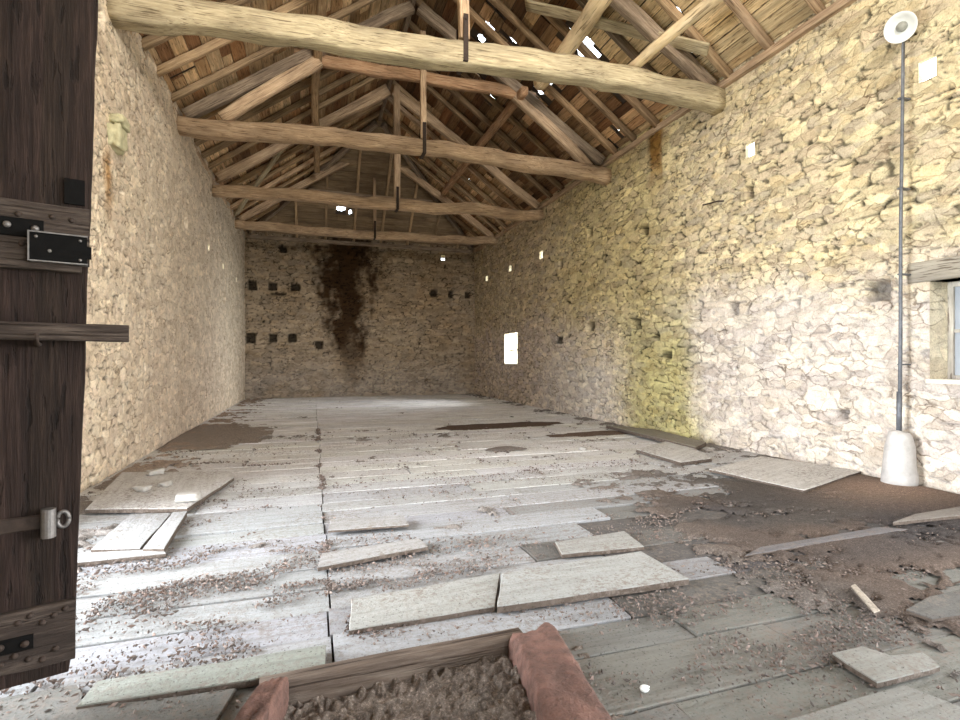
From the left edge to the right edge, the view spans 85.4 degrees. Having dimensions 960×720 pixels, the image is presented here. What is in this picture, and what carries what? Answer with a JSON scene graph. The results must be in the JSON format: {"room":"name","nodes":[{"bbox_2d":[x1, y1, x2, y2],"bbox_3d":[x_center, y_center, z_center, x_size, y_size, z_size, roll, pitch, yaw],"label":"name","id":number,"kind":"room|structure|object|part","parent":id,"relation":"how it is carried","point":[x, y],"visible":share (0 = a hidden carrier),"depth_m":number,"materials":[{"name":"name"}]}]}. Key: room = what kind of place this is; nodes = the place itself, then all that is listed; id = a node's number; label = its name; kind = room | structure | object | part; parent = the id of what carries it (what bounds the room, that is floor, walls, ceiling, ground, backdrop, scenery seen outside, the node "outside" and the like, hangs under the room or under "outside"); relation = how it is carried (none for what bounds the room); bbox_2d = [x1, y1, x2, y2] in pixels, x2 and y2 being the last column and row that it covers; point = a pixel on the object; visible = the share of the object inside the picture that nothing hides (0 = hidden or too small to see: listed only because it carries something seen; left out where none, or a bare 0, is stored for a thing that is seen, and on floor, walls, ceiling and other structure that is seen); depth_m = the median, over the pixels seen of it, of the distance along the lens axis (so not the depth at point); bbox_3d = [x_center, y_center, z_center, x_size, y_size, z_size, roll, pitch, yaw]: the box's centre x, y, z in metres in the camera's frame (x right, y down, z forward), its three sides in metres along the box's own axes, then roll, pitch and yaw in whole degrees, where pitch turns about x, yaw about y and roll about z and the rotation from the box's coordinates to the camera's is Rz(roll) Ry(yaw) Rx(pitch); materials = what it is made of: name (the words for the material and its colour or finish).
{"room":"farm building","nodes":[
{"label":"farm building","id":0,"kind":"room"},
{"bbox_2d":[80,0,245,492],"bbox_3d":[-5.335,-1.310,8.370,0.659,6.620,22.800,0,0,-18],"label":"wall","id":1,"kind":"structure","parent":0,"point":[167,264],"depth_m":7.82,"materials":[{"name":"stone"}]},
{"bbox_2d":[0,0,128,689],"bbox_3d":[-2.140,-0.680,1.664,1.684,3.840,0.147,0,0,-36],"label":"door","id":2,"kind":"structure","parent":1,"relation":"in","point":[48,47],"depth_m":2.01,"materials":[{"name":"brown wood"}]},
{"bbox_3d":[-1.618,-0.670,2.076,0.065,0.100,0.012,0,0,-36],"label":"edge plate","id":3,"kind":"part","parent":2,"relation":"part of","materials":[{"name":"black metal"}]},
{"bbox_2d":[192,140,210,176],"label":"wall plate","id":4,"kind":"object","parent":1,"relation":"on","point":[204,164],"depth_m":11.58,"materials":[{"name":"brown wood"}]},
{"bbox_2d":[141,0,253,50],"bbox_3d":[-2.829,-6.066,8.133,4.370,3.200,0.109,0,0,-18],"label":"rafter","id":5,"kind":"object","parent":4,"relation":"on","point":[149,41],"visible":0.27,"depth_m":7.53,"materials":[{"name":"brown wood"}]},
{"bbox_2d":[156,0,316,76],"bbox_3d":[-3.049,-6.064,8.825,4.367,3.196,0.107,0,0,-17],"label":"rafter","id":6,"kind":"object","parent":4,"relation":"on","point":[215,44],"visible":0.57,"depth_m":8.36,"materials":[{"name":"brown wood"}]},
{"bbox_2d":[171,0,376,102],"bbox_3d":[-3.330,-6.080,9.693,4.356,3.179,0.109,0,0,-18],"label":"rafter","id":7,"kind":"object","parent":4,"relation":"on","point":[177,95],"visible":0.68,"depth_m":9.34,"materials":[{"name":"brown wood"}]},
{"bbox_2d":[201,62,381,158],"bbox_3d":[-4.148,-6.077,12.231,4.366,3.184,0.104,0,0,-18],"label":"rafter","id":8,"kind":"object","parent":4,"relation":"on","point":[350,76],"visible":0.59,"depth_m":12.12,"materials":[{"name":"brown wood"}]},
{"bbox_2d":[194,31,399,146],"bbox_3d":[-3.896,-6.061,11.469,4.355,3.212,0.142,0,0,-18],"label":"rafter","id":9,"kind":"object","parent":4,"relation":"on","point":[306,83],"visible":0.39,"depth_m":11.27,"materials":[{"name":"brown wood"}]},
{"bbox_2d":[208,65,390,169],"bbox_3d":[-4.356,-6.077,12.897,4.355,3.183,0.118,0,0,-18],"label":"rafter","id":10,"kind":"object","parent":4,"relation":"on","point":[231,154],"visible":0.65,"depth_m":12.85,"materials":[{"name":"brown wood"}]},
{"bbox_2d":[198,19,400,118],"bbox_3d":[-3.654,-6.065,10.709,4.370,3.191,0.109,0,0,-18],"label":"rafter","id":11,"kind":"object","parent":4,"relation":"on","point":[215,112],"visible":0.06,"depth_m":10.19,"materials":[{"name":"brown wood"}]},
{"bbox_2d":[215,83,386,182],"bbox_3d":[-4.650,-6.077,13.814,4.359,3.176,0.111,0,0,-17],"label":"rafter","id":12,"kind":"object","parent":4,"relation":"on","point":[384,85],"visible":0.13,"depth_m":14.27,"materials":[{"name":"brown wood"}]},
{"bbox_2d":[226,111,379,201],"bbox_3d":[-5.153,-6.076,15.373,4.358,3.184,0.117,0,0,-18],"label":"rafter","id":13,"kind":"object","parent":4,"relation":"on","point":[376,114],"visible":0.61,"depth_m":15.28,"materials":[{"name":"brown wood"}]},
{"bbox_2d":[227,100,382,184],"bbox_3d":[-4.910,-6.062,14.618,4.372,3.200,0.126,0,0,-18],"label":"rafter","id":14,"kind":"object","parent":4,"relation":"on","point":[255,172],"visible":0.52,"depth_m":14.47,"materials":[{"name":"brown wood"}]},
{"bbox_2d":[378,0,415,120],"bbox_3d":[-0.436,-7.603,7.895,0.119,0.220,17.700,0,0,-18],"label":"ridge beam","id":15,"kind":"structure","parent":14,"relation":"attached to","point":[406,22],"depth_m":13.97,"materials":[{"name":"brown wood"}]},
{"bbox_2d":[222,198,235,218],"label":"wall plate","id":16,"kind":"object","parent":1,"relation":"on","point":[223,199],"depth_m":14.80,"materials":[{"name":"brown wood"}]},
{"bbox_2d":[247,203,279,220],"bbox_3d":[-7.543,-4.975,17.838,1.319,0.996,0.096,0,0,-17],"label":"rafter","id":17,"kind":"object","parent":16,"relation":"on","point":[268,210],"visible":0.58,"depth_m":17.84,"materials":[{"name":"brown wood"}]},
{"bbox_2d":[233,155,332,213],"bbox_3d":[-6.233,-5.609,16.602,3.051,2.237,0.112,0,0,-18],"label":"rafter","id":18,"kind":"object","parent":16,"relation":"on","point":[329,158],"visible":0.58,"depth_m":16.66,"materials":[{"name":"brown wood"}]},
{"bbox_2d":[230,146,339,209],"bbox_3d":[-5.641,-5.871,16.020,3.815,2.799,0.121,0,0,-17],"label":"rafter","id":19,"kind":"object","parent":16,"relation":"on","point":[331,149],"visible":0.55,"depth_m":15.93,"materials":[{"name":"brown wood"}]},
{"bbox_2d":[235,162,496,244],"bbox_3d":[-3.604,-5.710,17.768,8.746,3.208,0.392,0,0,-16],"label":"roof truss","id":20,"kind":"object","parent":1,"relation":"on","point":[489,238],"visible":0.78,"depth_m":17.56,"materials":[{"name":"brown wood"}]},
{"bbox_2d":[248,120,377,233],"bbox_3d":[-5.763,-6.033,17.528,5.572,3.026,0.150,0,0,25],"label":"rafter","id":21,"kind":"object","parent":20,"relation":"attached to","point":[372,125],"visible":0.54,"depth_m":17.10,"materials":[{"name":"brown wood"}]},
{"bbox_2d":[308,188,432,201],"bbox_3d":[-3.797,-5.751,18.369,4.300,0.168,0.152,0,0,-18],"label":"hip purlin","id":22,"kind":"object","parent":21,"relation":"attached to","point":[338,192],"visible":0.4,"depth_m":18.18,"materials":[{"name":"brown wood"}]},
{"bbox_3d":[-3.587,-5.308,17.718,0.107,1.785,0.119,0,0,-18],"label":"king post","id":23,"kind":"part","parent":20,"relation":"part of","materials":[{"name":"brown wood"}]},
{"bbox_2d":[381,122,472,248],"bbox_3d":[-1.714,-6.026,18.829,0.152,3.027,5.572,0,0,30],"label":"rafter","id":24,"kind":"object","parent":20,"relation":"attached to","point":[384,126],"visible":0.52,"depth_m":18.08,"materials":[{"name":"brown wood"}]},
{"bbox_2d":[106,0,725,115],"bbox_3d":[-0.303,-5.688,7.484,8.762,3.266,0.464,0,0,-14],"label":"roof truss","id":25,"kind":"object","parent":1,"relation":"on","point":[699,92],"visible":0.98,"depth_m":7.29,"materials":[{"name":"brown wood"}]},
{"bbox_3d":[-0.242,-5.948,7.440,0.171,2.746,0.158,0,0,-18],"label":"king post","id":26,"kind":"part","parent":25,"relation":"part of","materials":[{"name":"brown wood"}]},
{"bbox_2d":[533,0,612,90],"bbox_3d":[2.237,-5.672,7.337,0.398,0.380,6.603,0,-1,-18],"label":"purlin","id":27,"kind":"object","parent":25,"relation":"on","point":[593,10],"visible":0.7,"depth_m":8.70,"materials":[{"name":"wood"}]},
{"bbox_2d":[525,0,709,55],"bbox_3d":[2.161,-5.545,8.624,3.035,1.675,0.218,0,0,26],"label":"brace","id":28,"kind":"object","parent":25,"relation":"attached to","point":[695,46],"visible":0.83,"depth_m":8.59,"materials":[{"name":"brown wood"}]},
{"bbox_2d":[628,0,723,67],"bbox_3d":[3.004,-4.583,6.583,0.218,0.195,4.305,0,1,-20],"label":"pole","id":29,"kind":"object","parent":25,"relation":"on","point":[705,6],"visible":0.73,"depth_m":7.19,"materials":[{"name":"wood"}]},
{"bbox_2d":[244,231,474,398],"bbox_3d":[-4.432,-1.350,20.348,9.700,6.700,0.543,0,0,-18],"label":"wall","id":30,"kind":"structure","parent":0,"point":[322,319],"depth_m":19.99,"materials":[{"name":"stone"}]},
{"bbox_2d":[247,234,472,252],"bbox_3d":[-4.356,-4.463,20.110,8.500,0.160,0.181,0,0,-18],"label":"wall plate","id":31,"kind":"object","parent":30,"relation":"on","point":[259,237],"visible":1,"depth_m":19.93,"materials":[{"name":"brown wood"}]},
{"bbox_2d":[294,201,297,237],"bbox_3d":[-6.568,-5.170,18.593,0.093,1.340,1.651,0,0,-18],"label":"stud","id":32,"kind":"object","parent":31,"relation":"on","point":[295,202],"visible":0.61,"depth_m":18.53,"materials":[{"name":"brown wood"}]},
{"bbox_2d":[324,176,328,239],"bbox_3d":[-5.446,-5.534,18.452,0.098,2.084,2.595,0,0,-18],"label":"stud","id":33,"kind":"object","parent":31,"relation":"on","point":[327,177],"visible":0.66,"depth_m":18.61,"materials":[{"name":"brown wood"}]},
{"bbox_2d":[353,150,361,241],"bbox_3d":[-4.323,-5.905,18.316,0.098,2.817,3.546,0,0,-18],"label":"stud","id":34,"kind":"object","parent":31,"relation":"on","point":[360,151],"visible":0.6,"depth_m":17.96,"materials":[{"name":"brown wood"}]},
{"bbox_2d":[380,153,392,242],"bbox_3d":[-3.342,-5.907,18.633,0.097,2.807,3.554,0,0,-18],"label":"rafter","id":35,"kind":"object","parent":31,"relation":"on","point":[391,155],"visible":0.65,"depth_m":18.28,"materials":[{"name":"brown wood"}]},
{"bbox_2d":[406,183,418,244],"bbox_3d":[-2.506,-5.537,19.399,0.100,2.080,2.599,0,0,-18],"label":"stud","id":36,"kind":"object","parent":31,"relation":"on","point":[417,185],"visible":0.66,"depth_m":19.48,"materials":[{"name":"brown wood"}]},
{"bbox_2d":[431,215,440,246],"bbox_3d":[-1.673,-5.165,20.161,0.095,1.334,1.657,0,0,-18],"label":"rafter","id":37,"kind":"object","parent":31,"relation":"on","point":[439,216],"visible":0.56,"depth_m":20.10,"materials":[{"name":"brown wood"}]},
{"bbox_2d":[0,394,959,719],"bbox_3d":[-1.030,1.433,9.752,8.700,0.084,21.800,0,0,-18],"label":"floor","id":38,"kind":"structure","parent":0,"point":[646,647],"depth_m":3.60,"materials":[{"name":"wood"}]},
{"bbox_2d":[0,685,235,719],"bbox_3d":[-1.519,1.391,2.018,1.014,0.019,0.389,0,0,2],"label":"board","id":39,"kind":"object","parent":38,"relation":"on","point":[200,704],"visible":0.98,"depth_m":2.07,"materials":[{"name":"wood"}]},
{"bbox_2d":[77,550,165,565],"bbox_3d":[-2.531,1.380,3.636,0.623,0.033,0.182,0,0,-8],"label":"board","id":40,"kind":"object","parent":38,"relation":"on","point":[92,558],"visible":0.81,"depth_m":3.63,"materials":[{"name":"wood"}]},
{"bbox_2d":[91,513,170,551],"bbox_3d":[-2.783,1.379,4.196,0.339,0.033,0.989,0,0,-18],"label":"board","id":41,"kind":"object","parent":38,"relation":"on","point":[134,532],"visible":0.88,"depth_m":4.09,"materials":[{"name":"wood"}]},
{"bbox_2d":[143,511,186,551],"bbox_3d":[-2.493,1.363,4.140,0.140,0.053,0.982,0,0,-21],"label":"board","id":42,"kind":"object","parent":38,"relation":"on","point":[161,540],"visible":0.98,"depth_m":4.03,"materials":[{"name":"wood"}]},
{"bbox_2d":[76,645,325,708],"bbox_3d":[-1.165,1.381,2.267,0.950,0.033,0.187,0,0,-17],"label":"board","id":43,"kind":"object","parent":38,"relation":"on","point":[245,672],"visible":0.92,"depth_m":2.23,"materials":[{"name":"wood"}]},
{"bbox_2d":[157,424,273,450],"bbox_3d":[-4.738,1.392,9.765,1.588,0.030,3.526,0,0,-18],"label":"mud patch","id":44,"kind":"object","parent":38,"relation":"on","point":[198,439],"visible":0.94,"depth_m":9.43,"materials":[{"name":"soil"}]},
{"bbox_2d":[328,515,408,532],"bbox_3d":[-0.925,1.353,4.324,0.637,0.023,0.290,0,0,-14],"label":"board","id":45,"kind":"object","parent":38,"relation":"on","point":[381,522],"visible":1,"depth_m":4.27,"materials":[{"name":"wood"}]},
{"bbox_2d":[318,538,427,570],"bbox_3d":[-0.774,1.368,3.701,0.790,0.034,0.241,0,0,-29],"label":"board","id":46,"kind":"object","parent":38,"relation":"on","point":[341,558],"visible":1,"depth_m":3.65,"materials":[{"name":"wood"}]},
{"bbox_2d":[349,573,499,634],"bbox_3d":[-0.257,1.380,2.959,1.002,0.033,0.396,0,0,-23],"label":"board","id":47,"kind":"object","parent":38,"relation":"on","point":[476,595],"visible":1,"depth_m":2.89,"materials":[{"name":"wood"}]},
{"bbox_2d":[234,622,638,719],"bbox_3d":[-0.154,1.492,1.788,1.700,0.389,1.500,0,0,-18],"label":"frame","id":48,"kind":"object","parent":38,"relation":"in","point":[508,674],"visible":0.92,"depth_m":2.25,"materials":[{"name":"brown wood"}]},
{"bbox_2d":[0,420,959,719],"bbox_3d":[0.039,1.385,6.428,8.557,0.038,9.854,0,0,-18],"label":"debris","id":49,"kind":"object","parent":38,"relation":"on","point":[329,588],"visible":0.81,"depth_m":3.03,"materials":[{"name":"gravel"}]},
{"bbox_2d":[434,422,564,429],"bbox_3d":[0.421,1.389,11.039,3.000,0.024,0.882,0,0,-18],"label":"mud patch","id":50,"kind":"object","parent":38,"relation":"on","point":[513,424],"visible":0.99,"depth_m":10.93,"materials":[{"name":"soil"}]},
{"bbox_2d":[485,446,526,451],"bbox_3d":[0.393,1.388,8.180,0.700,0.023,0.440,0,0,-18],"label":"mud patch","id":51,"kind":"object","parent":38,"relation":"on","point":[501,448],"visible":1,"depth_m":8.09,"materials":[{"name":"soil"}]},
{"bbox_2d":[77,394,959,678],"bbox_3d":[-1.420,1.387,10.966,8.520,0.062,19.150,0,0,-18],"label":"dirt","id":52,"kind":"object","parent":38,"relation":"on","point":[854,498],"visible":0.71,"depth_m":4.25,"materials":[{"name":"soil"}]},
{"bbox_2d":[85,471,233,512],"bbox_3d":[-3.296,1.358,5.546,1.214,0.044,2.065,0,0,-25],"label":"board","id":53,"kind":"object","parent":52,"relation":"on","point":[119,496],"visible":0.93,"depth_m":5.30,"materials":[{"name":"wood"}]},
{"bbox_2d":[132,484,151,491],"bbox_3d":[-3.447,1.312,5.319,0.168,0.065,0.117,0,0,13],"label":"stone","id":54,"kind":"object","parent":53,"relation":"on","point":[142,487],"visible":1,"depth_m":5.28,"materials":[{"name":"stone"}]},
{"bbox_2d":[145,468,164,475],"bbox_3d":[-3.791,1.306,6.066,0.133,0.076,0.188,0,0,29],"label":"stone","id":55,"kind":"object","parent":53,"relation":"on","point":[157,471],"visible":1,"depth_m":6.02,"materials":[{"name":"stone"}]},
{"bbox_2d":[157,480,172,486],"bbox_3d":[-3.349,1.314,5.532,0.106,0.057,0.153,0,0,-2],"label":"stone","id":56,"kind":"object","parent":53,"relation":"on","point":[164,483],"visible":1,"depth_m":5.48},
{"bbox_2d":[174,491,201,502],"bbox_3d":[-2.770,1.297,4.939,0.228,0.087,0.163,0,0,-18],"label":"stone","id":57,"kind":"object","parent":53,"relation":"on","point":[189,496],"visible":1,"depth_m":4.89,"materials":[{"name":"stone"}]},
{"bbox_2d":[709,456,860,492],"bbox_3d":[3.646,1.361,6.332,1.596,0.038,1.199,0,0,-36],"label":"board","id":58,"kind":"object","parent":52,"relation":"on","point":[803,477],"visible":0.98,"depth_m":6.21,"materials":[{"name":"wood"}]},
{"bbox_2d":[851,584,879,614],"bbox_3d":[2.187,1.356,2.959,0.043,0.018,0.377,0,0,17],"label":"stick","id":59,"kind":"object","parent":52,"relation":"on","point":[855,588],"visible":1,"depth_m":2.93,"materials":[{"name":"wood"}]},
{"bbox_2d":[893,506,959,525],"bbox_3d":[4.111,1.353,4.552,1.477,0.034,0.187,0,0,-21],"label":"board","id":60,"kind":"object","parent":52,"relation":"on","point":[949,513],"visible":1,"depth_m":4.46,"materials":[{"name":"wood"}]},
{"bbox_2d":[906,589,959,621],"bbox_3d":[2.797,1.370,2.953,0.962,0.023,0.219,0,0,-19],"label":"board","id":61,"kind":"object","parent":52,"relation":"on","point":[940,607],"visible":1,"depth_m":2.85,"materials":[{"name":"wood"}]},
{"bbox_2d":[579,446,587,450],"bbox_3d":[1.603,1.376,8.089,0.134,0.053,0.093,0,0,44],"label":"stone","id":62,"kind":"object","parent":38,"relation":"on","point":[580,447],"visible":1,"depth_m":8.06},
{"bbox_2d":[546,431,627,436],"bbox_3d":[2.081,1.388,9.838,1.800,0.022,0.600,0,0,-18],"label":"mud patch","id":63,"kind":"object","parent":38,"relation":"on","point":[591,433],"visible":0.86,"depth_m":9.71,"materials":[{"name":"soil"}]},
{"bbox_2d":[497,551,688,613],"bbox_3d":[0.622,1.365,3.255,1.252,0.046,0.484,0,0,-17],"label":"board","id":64,"kind":"object","parent":38,"relation":"on","point":[634,572],"visible":1,"depth_m":3.16,"materials":[{"name":"wood"}]},
{"bbox_2d":[555,531,643,557],"bbox_3d":[0.864,1.379,3.905,0.676,0.034,0.343,0,0,-14],"label":"board","id":65,"kind":"object","parent":38,"relation":"on","point":[617,542],"visible":1,"depth_m":3.82,"materials":[{"name":"wood"}]},
{"bbox_2d":[640,684,649,692],"bbox_3d":[0.695,1.389,2.197,0.039,0.025,0.044,0,0,27],"label":"shell","id":66,"kind":"object","parent":38,"relation":"on","point":[644,688],"visible":1,"depth_m":2.19,"materials":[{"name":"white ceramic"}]},
{"bbox_2d":[606,425,705,449],"bbox_3d":[3.175,1.338,9.230,0.583,0.064,2.744,0,0,-15],"label":"board","id":67,"kind":"object","parent":38,"relation":"on","point":[653,434],"visible":0.97,"depth_m":9.01,"materials":[{"name":"wood"}]},
{"bbox_2d":[636,441,711,465],"bbox_3d":[2.881,1.363,7.721,0.963,0.054,1.576,0,0,-16],"label":"board","id":68,"kind":"object","parent":38,"relation":"on","point":[673,453],"visible":0.96,"depth_m":7.44,"materials":[{"name":"wood"}]},
{"bbox_2d":[745,527,907,556],"bbox_3d":[2.655,1.379,3.998,1.708,0.018,0.111,0,0,-19],"label":"board","id":69,"kind":"object","parent":38,"relation":"on","point":[878,530],"visible":0.99,"depth_m":3.97,"materials":[{"name":"wood"}]},
{"bbox_2d":[788,685,959,719],"bbox_3d":[1.513,1.387,1.926,0.868,0.026,0.349,0,0,-19],"label":"board","id":70,"kind":"object","parent":38,"relation":"on","point":[904,702],"visible":1,"depth_m":2.05,"materials":[{"name":"wood"}]},
{"bbox_2d":[832,646,939,687],"bbox_3d":[1.859,1.379,2.377,0.439,0.030,0.226,0,0,-18],"label":"board","id":71,"kind":"object","parent":38,"relation":"on","point":[879,669],"visible":1,"depth_m":2.33,"materials":[{"name":"wood"}]},
{"bbox_2d":[880,11,918,485],"bbox_3d":[4.645,-1.183,5.738,0.331,5.179,0.366,0,0,-18],"label":"lamp","id":72,"kind":"object","parent":38,"relation":"on","point":[899,462],"visible":1,"depth_m":5.74,"materials":[{"name":"metal"}]},
{"bbox_3d":[4.598,-3.638,5.690,0.243,0.269,0.243,0,0,14],"label":"lamp shade","id":73,"kind":"part","parent":72,"relation":"part of","materials":[{"name":"metal"}]},
{"bbox_3d":[4.622,-3.657,5.705,0.087,0.102,0.104,0,0,-18],"label":"bulb","id":74,"kind":"part","parent":72,"relation":"part of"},
{"bbox_2d":[139,0,831,257],"bbox_3d":[-1.031,-6.061,9.755,9.905,3.660,23.006,0,0,-18],"label":"ceiling","id":75,"kind":"structure","parent":0,"point":[720,27],"depth_m":11.48,"materials":[{"name":"wood"}]},
{"bbox_2d":[233,150,283,215],"bbox_3d":[-6.249,-4.985,14.639,0.182,1.223,3.382,0,0,-45],"label":"brace","id":76,"kind":"object","parent":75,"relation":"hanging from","point":[274,159],"visible":0.8,"depth_m":14.38,"materials":[{"name":"brown wood"}]},
{"bbox_2d":[474,0,959,493],"bbox_3d":[3.332,-1.310,11.152,0.536,6.620,22.800,0,0,-18],"label":"wall","id":77,"kind":"structure","parent":0,"point":[763,319],"depth_m":7.50,"materials":[{"name":"stone"}]},
{"bbox_2d":[211,86,542,220],"bbox_3d":[-2.390,-5.668,13.988,8.748,3.306,0.391,0,0,-16],"label":"roof truss","id":78,"kind":"object","parent":77,"relation":"on","point":[395,203],"visible":0.9,"depth_m":13.87,"materials":[{"name":"brown wood"}]},
{"bbox_3d":[-2.230,-5.823,13.974,0.181,2.996,0.184,0,0,-18],"label":"king post","id":79,"kind":"part","parent":78,"relation":"part of","materials":[{"name":"brown wood"}]},
{"bbox_2d":[176,1,611,185],"bbox_3d":[-1.326,-5.640,10.678,8.757,3.343,0.454,0,0,-15],"label":"roof truss","id":80,"kind":"object","parent":77,"relation":"on","point":[255,89],"visible":0.9,"depth_m":10.46,"materials":[{"name":"brown wood"}]},
{"bbox_2d":[311,0,327,172],"bbox_3d":[-3.104,-5.929,10.031,0.276,0.268,13.001,0,0,-18],"label":"purlin","id":81,"kind":"object","parent":80,"relation":"on","point":[321,7],"visible":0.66,"depth_m":11.35,"materials":[{"name":"brown wood"}]},
{"bbox_3d":[-1.165,-5.607,10.629,0.128,2.185,0.124,0,0,-18],"label":"king post","id":82,"kind":"part","parent":80,"relation":"part of","materials":[{"name":"brown wood"}]},
{"bbox_2d":[441,86,527,196],"bbox_3d":[-0.164,-5.663,14.284,0.194,0.208,7.100,0,0,-18],"label":"purlin","id":83,"kind":"object","parent":80,"relation":"on","point":[522,92],"visible":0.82,"depth_m":12.73,"materials":[{"name":"brown wood"}]},
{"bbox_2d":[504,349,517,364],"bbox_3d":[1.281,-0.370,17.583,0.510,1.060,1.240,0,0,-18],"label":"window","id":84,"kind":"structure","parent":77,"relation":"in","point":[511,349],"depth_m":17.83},
{"bbox_2d":[533,180,583,209],"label":"wall plate","id":85,"kind":"object","parent":77,"relation":"on","point":[576,182],"depth_m":13.89,"materials":[{"name":"brown wood"}]},
{"bbox_2d":[388,125,507,229],"bbox_3d":[-1.006,-5.977,17.231,4.147,3.055,0.124,0,0,-17],"label":"rafter","id":86,"kind":"object","parent":85,"relation":"on","point":[427,160],"visible":0.59,"depth_m":17.25,"materials":[{"name":"brown wood"}]},
{"bbox_2d":[384,108,515,222],"bbox_3d":[-0.862,-6.064,16.450,4.371,3.200,0.114,0,0,-17],"label":"rafter","id":87,"kind":"object","parent":85,"relation":"on","point":[387,112],"visible":0.58,"depth_m":16.41,"materials":[{"name":"brown wood"}]},
{"bbox_2d":[388,96,520,209],"bbox_3d":[-0.618,-6.061,15.679,4.363,3.209,0.103,0,0,-17],"label":"rafter","id":88,"kind":"object","parent":85,"relation":"on","point":[403,110],"visible":0.52,"depth_m":15.78,"materials":[{"name":"brown wood"}]},
{"bbox_2d":[408,155,500,232],"bbox_3d":[-0.847,-5.716,17.995,3.380,2.493,0.129,0,0,-18],"label":"rafter","id":89,"kind":"object","parent":85,"relation":"on","point":[437,179],"visible":0.77,"depth_m":17.83,"materials":[{"name":"brown wood"}]},
{"bbox_2d":[392,80,532,208],"bbox_3d":[-0.364,-6.077,14.895,4.358,3.184,0.121,0,0,-18],"label":"rafter","id":90,"kind":"object","parent":85,"relation":"on","point":[394,83],"visible":0.16,"depth_m":14.31,"materials":[{"name":"brown wood"}]},
{"bbox_2d":[449,214,478,236],"bbox_3d":[-0.492,-5.055,19.912,1.536,1.146,0.121,0,0,-17],"label":"rafter","id":91,"kind":"object","parent":85,"relation":"on","point":[453,216],"visible":0.66,"depth_m":19.84,"materials":[{"name":"brown wood"}]},
{"bbox_2d":[400,66,552,198],"bbox_3d":[-0.036,-6.064,13.857,4.361,3.191,0.118,0,0,-17],"label":"rafter","id":92,"kind":"object","parent":85,"relation":"on","point":[430,89],"visible":0.7,"depth_m":13.76,"materials":[{"name":"brown wood"}]},
{"bbox_2d":[409,20,575,179],"bbox_3d":[0.432,-6.083,12.426,4.354,3.182,0.105,0,0,-18],"label":"rafter","id":93,"kind":"object","parent":85,"relation":"on","point":[416,29],"visible":0.41,"depth_m":12.51,"materials":[{"name":"brown wood"}]},
{"bbox_2d":[426,70,564,190],"bbox_3d":[0.175,-6.064,13.211,4.372,3.191,0.126,0,0,-17],"label":"rafter","id":94,"kind":"object","parent":85,"relation":"on","point":[456,94],"visible":0.51,"depth_m":13.21,"materials":[{"name":"brown wood"}]},
{"bbox_2d":[415,0,593,164],"bbox_3d":[0.679,-6.067,11.642,4.364,3.196,0.103,0,0,-19],"label":"rafter","id":95,"kind":"object","parent":85,"relation":"on","point":[418,2],"visible":0.03,"depth_m":10.95,"materials":[{"name":"brown wood"}]},
{"bbox_2d":[453,0,617,154],"bbox_3d":[0.959,-6.066,10.753,4.355,3.194,0.116,0,0,-18],"label":"rafter","id":96,"kind":"object","parent":85,"relation":"on","point":[474,16],"visible":0.63,"depth_m":10.96,"materials":[{"name":"brown wood"}]},
{"bbox_2d":[489,0,636,141],"bbox_3d":[1.185,-6.076,10.075,4.359,3.184,0.111,0,0,-18],"label":"rafter","id":97,"kind":"object","parent":85,"relation":"on","point":[498,4],"visible":0.7,"depth_m":10.29,"materials":[{"name":"brown wood"}]},
{"bbox_2d":[600,108,692,166],"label":"wall plate","id":98,"kind":"object","parent":77,"relation":"on","point":[681,112],"depth_m":10.30,"materials":[{"name":"brown wood"}]},
{"bbox_2d":[532,0,659,127],"bbox_3d":[1.403,-6.059,9.381,4.365,3.209,0.110,0,0,-18],"label":"rafter","id":99,"kind":"object","parent":98,"relation":"on","point":[557,23],"visible":0.51,"depth_m":9.55,"materials":[{"name":"brown wood"}]},
{"bbox_2d":[575,0,681,107],"bbox_3d":[1.637,-6.067,8.669,4.375,3.197,0.091,0,0,-18],"label":"rafter","id":100,"kind":"object","parent":98,"relation":"on","point":[618,39],"visible":0.34,"depth_m":8.90,"materials":[{"name":"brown wood"}]},
{"bbox_2d":[702,200,723,205],"bbox_3d":[3.859,-2.597,8.578,0.094,0.054,0.432,0,0,-37],"label":"rod","id":101,"kind":"object","parent":77,"relation":"attached to","point":[719,200],"visible":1,"depth_m":8.55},
{"bbox_2d":[715,0,856,88],"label":"wall plate","id":102,"kind":"object","parent":77,"relation":"on","point":[818,19],"depth_m":7.23,"materials":[{"name":"brown wood"}]},
{"bbox_2d":[655,0,732,78],"bbox_3d":[1.968,-6.065,7.628,4.355,3.213,0.111,0,0,-18],"label":"rafter","id":103,"kind":"object","parent":102,"relation":"on","point":[667,6],"visible":0.7,"depth_m":8.03,"materials":[{"name":"brown wood"}]},
{"bbox_2d":[724,0,774,49],"bbox_3d":[2.204,-6.067,6.885,4.360,3.193,0.110,0,0,-18],"label":"rafter","id":104,"kind":"object","parent":102,"relation":"on","point":[735,6],"visible":0.9,"depth_m":7.40,"materials":[{"name":"brown wood"}]},
{"bbox_2d":[804,0,825,14],"bbox_3d":[2.450,-6.075,6.122,4.360,3.178,0.101,0,0,-18],"label":"rafter","id":105,"kind":"object","parent":102,"relation":"on","point":[816,6],"visible":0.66,"depth_m":6.74,"materials":[{"name":"brown wood"}]},
{"bbox_2d":[908,255,959,383],"bbox_3d":[5.243,-0.415,5.065,0.460,1.330,1.730,0,0,-18],"label":"window","id":106,"kind":"structure","parent":77,"relation":"in","point":[948,267],"depth_m":5.64,"materials":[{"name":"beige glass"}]},
{"bbox_3d":[5.145,0.229,5.123,0.310,0.042,1.150,0,0,-18],"label":"sill","id":107,"kind":"part","parent":106,"relation":"part of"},
{"bbox_3d":[5.321,-0.315,5.180,0.060,1.070,1.110,0,0,-18],"label":"frame","id":108,"kind":"part","parent":106,"relation":"part of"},
{"bbox_3d":[5.321,-0.315,5.180,0.006,0.960,1.000,0,0,-18],"label":"pane","id":109,"kind":"part","parent":106,"relation":"part of","materials":[{"name":"clear glass"}]}
]}

